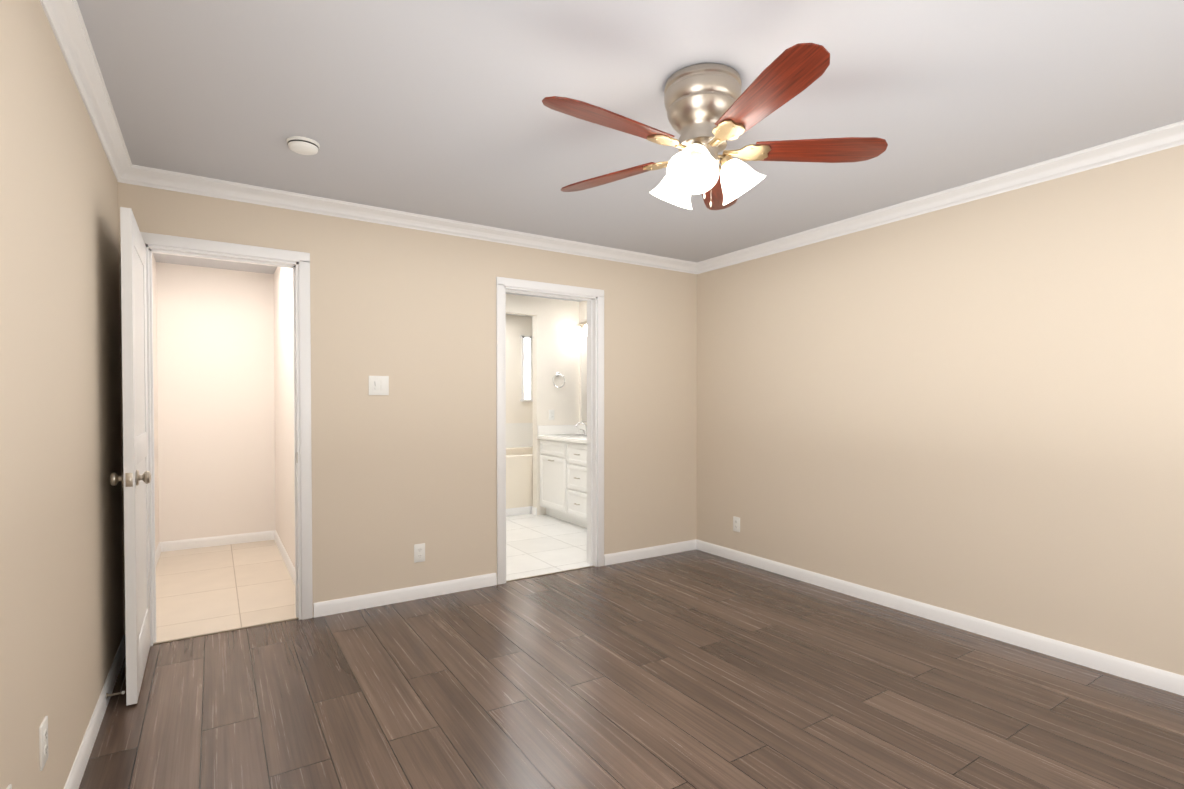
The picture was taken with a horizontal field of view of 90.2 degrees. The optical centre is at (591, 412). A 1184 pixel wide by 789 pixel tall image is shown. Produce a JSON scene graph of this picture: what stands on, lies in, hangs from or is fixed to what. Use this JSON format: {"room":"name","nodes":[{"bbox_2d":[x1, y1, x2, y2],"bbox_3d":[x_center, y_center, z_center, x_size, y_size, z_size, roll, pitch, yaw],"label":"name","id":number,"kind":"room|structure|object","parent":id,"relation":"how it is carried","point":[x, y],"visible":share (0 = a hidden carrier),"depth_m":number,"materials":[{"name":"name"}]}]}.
{"room":"empty bedroom","nodes":[
{"label":"empty bedroom","id":0,"kind":"room"},
{"bbox_2d":[0,0,158,788],"bbox_3d":[-1.876,-0.002,2.091,0.120,2.415,6.870,-1,1,-33],"label":"wall","id":1,"kind":"structure","parent":0,"point":[61,601],"depth_m":1.71,"materials":[{"name":"beige paint"}]},
{"bbox_2d":[39,716,47,770],"bbox_3d":[-1.452,0.874,1.563,0.008,0.115,0.070,-1,1,-33],"label":"electrical outlet","id":2,"kind":"object","parent":1,"relation":"attached to","point":[43,742],"visible":1,"depth_m":1.55,"materials":[{"name":"white plastic"}]},
{"bbox_2d":[40,0,135,184],"bbox_3d":[-1.164,-1.154,1.134,0.063,0.080,4.280,-1,1,-33],"label":"crown molding","id":3,"kind":"structure","parent":1,"relation":"attached to","point":[68,28],"depth_m":2.06,"materials":[{"name":"white paint"}]},
{"bbox_2d":[64,635,125,788],"bbox_3d":[-1.185,1.180,1.157,0.013,0.082,4.280,-1,1,-33],"label":"baseboard","id":4,"kind":"structure","parent":1,"relation":"attached to","point":[77,771],"depth_m":2.18,"materials":[{"name":"white paint"}]},
{"bbox_2d":[106,691,124,698],"bbox_3d":[-1.943,1.146,2.405,0.059,0.022,0.022,-1,1,-33],"label":"spring door stop","id":5,"kind":"object","parent":4,"relation":"attached to","point":[108,695],"visible":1,"depth_m":2.40,"materials":[{"name":"silver metal"}]},
{"bbox_2d":[156,542,162,564],"bbox_3d":[-3.009,1.135,3.996,0.013,0.082,2.230,-1,1,-33],"label":"baseboard","id":6,"kind":"structure","parent":1,"relation":"attached to","point":[159,549],"depth_m":4.77,"materials":[{"name":"white paint"}]},
{"bbox_2d":[156,262,275,541],"bbox_3d":[-3.238,-0.051,5.228,0.980,2.415,0.120,-1,1,-33],"label":"wall","id":7,"kind":"structure","parent":0,"point":[216,400],"depth_m":5.13,"materials":[{"name":"white paint"}]},
{"bbox_2d":[163,531,272,551],"bbox_3d":[-3.248,1.117,5.161,0.810,0.082,0.013,-1,1,-33],"label":"baseboard","id":8,"kind":"structure","parent":7,"relation":"attached to","point":[165,546],"depth_m":5.14,"materials":[{"name":"white paint"}]},
{"bbox_2d":[273,267,294,567],"bbox_3d":[-2.241,-0.039,4.472,0.120,2.415,2.230,-1,1,-33],"label":"wall","id":9,"kind":"structure","parent":0,"point":[284,406],"depth_m":4.63,"materials":[{"name":"white paint"}]},
{"bbox_2d":[273,530,294,583],"bbox_3d":[-2.297,1.128,4.454,0.013,0.082,2.230,-1,1,-33],"label":"baseboard","id":10,"kind":"structure","parent":9,"relation":"attached to","point":[288,563],"depth_m":4.60,"materials":[{"name":"white paint"}]},
{"bbox_2d":[118,182,696,635],"bbox_3d":[-0.665,-0.033,4.082,4.070,2.415,0.110,-1,1,-33],"label":"wall","id":11,"kind":"structure","parent":0,"point":[404,466],"depth_m":3.78,"materials":[{"name":"beige paint"}]},
{"bbox_2d":[153,618,298,644],"bbox_3d":[-1.976,1.186,3.218,0.674,0.004,0.018,-1,1,-33],"label":"trim","id":12,"kind":"structure","parent":11,"relation":"attached to","point":[224,631],"depth_m":3.20,"materials":[{"name":"wood"}]},
{"bbox_2d":[140,232,312,645],"bbox_3d":[-1.997,0.137,3.234,0.814,2.102,0.152,-1,1,-33],"label":"door frame","id":13,"kind":"structure","parent":11,"relation":"attached to","point":[298,262],"depth_m":3.36,"materials":[{"name":"white paint"}]},
{"bbox_2d":[110,207,150,705],"bbox_3d":[-2.069,0.176,2.682,0.134,2.017,0.713,-1,1,-33],"label":"hall door","id":14,"kind":"structure","parent":13,"relation":"attached to","point":[135,478],"depth_m":2.42,"materials":[{"name":"white paint"}]},
{"bbox_2d":[369,376,388,394],"bbox_3d":[-1.301,-0.168,3.599,0.118,0.118,0.011,-1,1,-33],"label":"switch","id":15,"kind":"object","parent":11,"relation":"attached to","point":[378,385],"visible":1,"depth_m":3.60,"materials":[{"name":"white plastic"}]},
{"bbox_2d":[313,573,496,617],"bbox_3d":[-1.135,1.139,3.726,1.139,0.082,0.013,-1,1,-33],"label":"baseboard","id":16,"kind":"structure","parent":11,"relation":"attached to","point":[342,605],"depth_m":3.68,"materials":[{"name":"white paint"}]},
{"bbox_2d":[136,165,695,273],"bbox_3d":[-0.702,-1.198,3.936,3.690,0.080,0.063,-1,1,-33],"label":"crown molding","id":17,"kind":"structure","parent":11,"relation":"attached to","point":[145,176],"depth_m":3.57,"materials":[{"name":"white paint"}]},
{"bbox_2d":[414,543,424,562],"bbox_3d":[-1.096,0.890,3.750,0.070,0.115,0.008,-1,1,-33],"label":"electrical outlet","id":18,"kind":"object","parent":11,"relation":"attached to","point":[419,552],"visible":1,"depth_m":3.75,"materials":[{"name":"white plastic"}]},
{"bbox_2d":[496,277,603,584],"bbox_3d":[-0.316,0.120,4.314,0.879,2.102,0.152,-1,1,-33],"label":"door frame","id":19,"kind":"structure","parent":11,"relation":"attached to","point":[594,298],"depth_m":4.45,"materials":[{"name":"white paint"}]},
{"bbox_2d":[506,565,593,581],"bbox_3d":[-0.295,1.169,4.298,0.739,0.004,0.018,-1,1,-33],"label":"trim","id":20,"kind":"structure","parent":11,"relation":"attached to","point":[549,573],"depth_m":4.29,"materials":[{"name":"wood"}]},
{"bbox_2d":[604,539,695,565],"bbox_3d":[0.478,1.123,4.762,0.912,0.082,0.013,-1,1,-33],"label":"baseboard","id":21,"kind":"structure","parent":11,"relation":"attached to","point":[637,554],"depth_m":4.74,"materials":[{"name":"white paint"}]},
{"bbox_2d":[506,314,532,422],"bbox_3d":[-1.558,-0.087,7.579,3.190,2.415,0.120,-1,1,-33],"label":"wall","id":22,"kind":"structure","parent":0,"point":[517,409],"depth_m":7.85,"materials":[{"name":"white paint"}]},
{"bbox_2d":[506,423,532,447],"bbox_3d":[-1.524,0.631,7.539,2.948,0.980,0.003,-1,1,-33],"label":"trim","id":23,"kind":"structure","parent":22,"relation":"attached to","point":[519,434],"depth_m":7.88,"materials":[{"name":"white"}]},
{"bbox_2d":[520,335,532,400],"bbox_3d":[-0.875,-0.595,7.915,0.180,0.880,0.029,-1,1,-33],"label":"bathroom window","id":24,"kind":"structure","parent":22,"relation":"in","point":[526,368],"depth_m":7.92,"materials":[{"name":"white"}]},
{"bbox_2d":[506,294,536,315],"bbox_3d":[-1.353,-1.174,6.088,1.700,0.195,0.100,-1,1,-33],"label":"soffit beam","id":25,"kind":"structure","parent":0,"point":[521,305],"depth_m":6.41,"materials":[{"name":"white paint"}]},
{"bbox_2d":[532,297,578,514],"bbox_3d":[-0.062,-0.077,6.936,1.370,2.415,0.100,-1,1,-33],"label":"wall","id":26,"kind":"structure","parent":0,"point":[555,322],"depth_m":6.63,"materials":[{"name":"white paint"}]},
{"bbox_2d":[532,507,536,514],"bbox_3d":[-0.927,1.104,5.970,2.250,0.082,3.300,-1,1,-33],"label":"baseboard","id":27,"kind":"structure","parent":26,"relation":"attached to","point":[534,510],"depth_m":6.56,"materials":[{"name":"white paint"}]},
{"bbox_2d":[549,410,553,419],"bbox_3d":[-0.454,0.020,6.622,0.070,0.115,0.008,-1,1,-33],"label":"outlet","id":28,"kind":"object","parent":26,"relation":"attached to","point":[551,414],"visible":1,"depth_m":6.62,"materials":[{"name":"white plastic"}]},
{"bbox_2d":[538,426,576,433],"bbox_3d":[-0.380,0.191,6.661,0.521,0.107,0.020,-1,1,-33],"label":"backsplash","id":29,"kind":"structure","parent":26,"relation":"attached to","point":[541,429],"depth_m":6.64,"materials":[{"name":"white stone"}]},
{"bbox_2d":[553,372,564,387],"bbox_3d":[-0.378,-0.374,6.646,0.160,0.183,0.036,-1,1,-33],"label":"towel ring","id":30,"kind":"object","parent":26,"relation":"attached to","point":[557,373],"visible":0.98,"depth_m":6.64,"materials":[{"name":"silver metal"}]},
{"bbox_2d":[579,301,586,424],"bbox_3d":[0.432,-0.063,6.029,0.120,2.415,1.960,-1,1,-33],"label":"wall","id":31,"kind":"structure","parent":0,"point":[582,311],"depth_m":6.79,"materials":[{"name":"white paint"}]},
{"bbox_2d":[572,321,586,334],"bbox_3d":[-0.044,-0.957,6.494,0.160,0.153,0.560,-1,1,-33],"label":"sconce","id":32,"kind":"object","parent":31,"relation":"attached to","point":[578,330],"visible":0.5,"depth_m":6.61,"materials":[{"name":"silver metal"}]},
{"bbox_2d":[577,426,586,433],"bbox_3d":[0.240,0.198,6.196,0.020,0.107,1.472,-1,1,-33],"label":"backsplash","id":33,"kind":"structure","parent":31,"relation":"attached to","point":[580,429],"depth_m":6.72,"materials":[{"name":"white stone"}]},
{"bbox_2d":[581,336,586,421],"bbox_3d":[0.242,-0.379,6.199,0.008,0.976,1.356,-1,1,-33],"label":"bathroom mirror","id":34,"kind":"object","parent":31,"relation":"attached to","point":[583,378],"visible":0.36,"depth_m":6.71,"materials":[{"name":"clear glass"}]},
{"bbox_2d":[77,0,1183,316],"bbox_3d":[-0.159,-1.266,3.811,4.890,0.060,7.940,-1,1,-33],"label":"ceiling","id":35,"kind":"structure","parent":0,"point":[435,108],"depth_m":2.25,"materials":[{"name":"grey paint"}]},
{"bbox_2d":[286,136,319,154],"bbox_3d":[-1.303,-1.199,2.661,0.136,0.038,0.136,-1,1,-33],"label":"smoke detector","id":36,"kind":"object","parent":35,"relation":"attached to","point":[302,145],"visible":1,"depth_m":2.62,"materials":[{"name":"white plastic"}]},
{"bbox_2d":[542,43,887,209],"bbox_3d":[0.364,-0.983,2.137,1.229,0.454,1.274,-1,1,-33],"label":"ceiling fan","id":37,"kind":"object","parent":35,"relation":"hanging from","point":[711,109],"visible":1,"depth_m":2.08,"materials":[{"name":"brown wood"}]},
{"bbox_2d":[79,514,1183,788],"bbox_3d":[-0.159,1.204,3.850,4.890,0.050,7.940,-1,1,-33],"label":"floor","id":38,"kind":"structure","parent":0,"point":[693,669],"depth_m":2.52,"materials":[{"name":"laminate"}]},
{"bbox_2d":[506,447,532,516],"bbox_3d":[-0.946,0.721,7.187,2.350,0.811,1.214,-1,1,-33],"label":"bathtub","id":39,"kind":"object","parent":38,"relation":"on","point":[519,480],"depth_m":6.58,"materials":[{"name":"beige ceramic"}]},
{"bbox_2d":[537,438,560,518],"bbox_3d":[-0.207,0.712,6.433,0.525,0.852,0.604,-1,1,-33],"label":"base cabinet","id":40,"kind":"object","parent":38,"relation":"on","point":[550,452],"depth_m":6.33,"materials":[{"name":"white wood"}]},
{"bbox_2d":[561,442,586,527],"bbox_3d":[0.081,0.719,5.985,0.525,0.852,0.589,-1,1,-33],"label":"base cabinet","id":41,"kind":"object","parent":38,"relation":"on","point":[563,472],"depth_m":5.92,"materials":[{"name":"white wood"}]},
{"bbox_2d":[537,434,586,445],"bbox_3d":[0.019,0.272,6.055,0.545,0.040,1.472,-1,1,-33],"label":"countertop","id":42,"kind":"structure","parent":41,"relation":"on","point":[548,437],"depth_m":6.24,"materials":[{"name":"white stone"}]},
{"bbox_2d":[696,145,1183,675],"bbox_3d":[2.099,-0.020,3.249,0.120,2.415,4.280,-1,1,-33],"label":"wall","id":43,"kind":"structure","parent":0,"point":[974,409],"depth_m":3.16,"materials":[{"name":"beige paint"}]},
{"bbox_2d":[733,516,739,531],"bbox_3d":[1.137,0.876,4.642,0.008,0.115,0.070,-1,1,-33],"label":"electrical outlet","id":44,"kind":"object","parent":43,"relation":"attached to","point":[736,524],"visible":1,"depth_m":4.64,"materials":[{"name":"white plastic"}]},
{"bbox_2d":[696,539,1183,695],"bbox_3d":[2.044,1.147,3.232,0.013,0.082,4.280,-1,1,-33],"label":"baseboard","id":45,"kind":"structure","parent":43,"relation":"attached to","point":[1108,663],"depth_m":3.16,"materials":[{"name":"white paint"}]},
{"bbox_2d":[696,120,1183,273],"bbox_3d":[2.023,-1.186,3.182,0.063,0.080,4.280,-1,1,-33],"label":"crown molding","id":46,"kind":"structure","parent":43,"relation":"attached to","point":[1171,135],"depth_m":3.13,"materials":[{"name":"white paint"}]}
]}

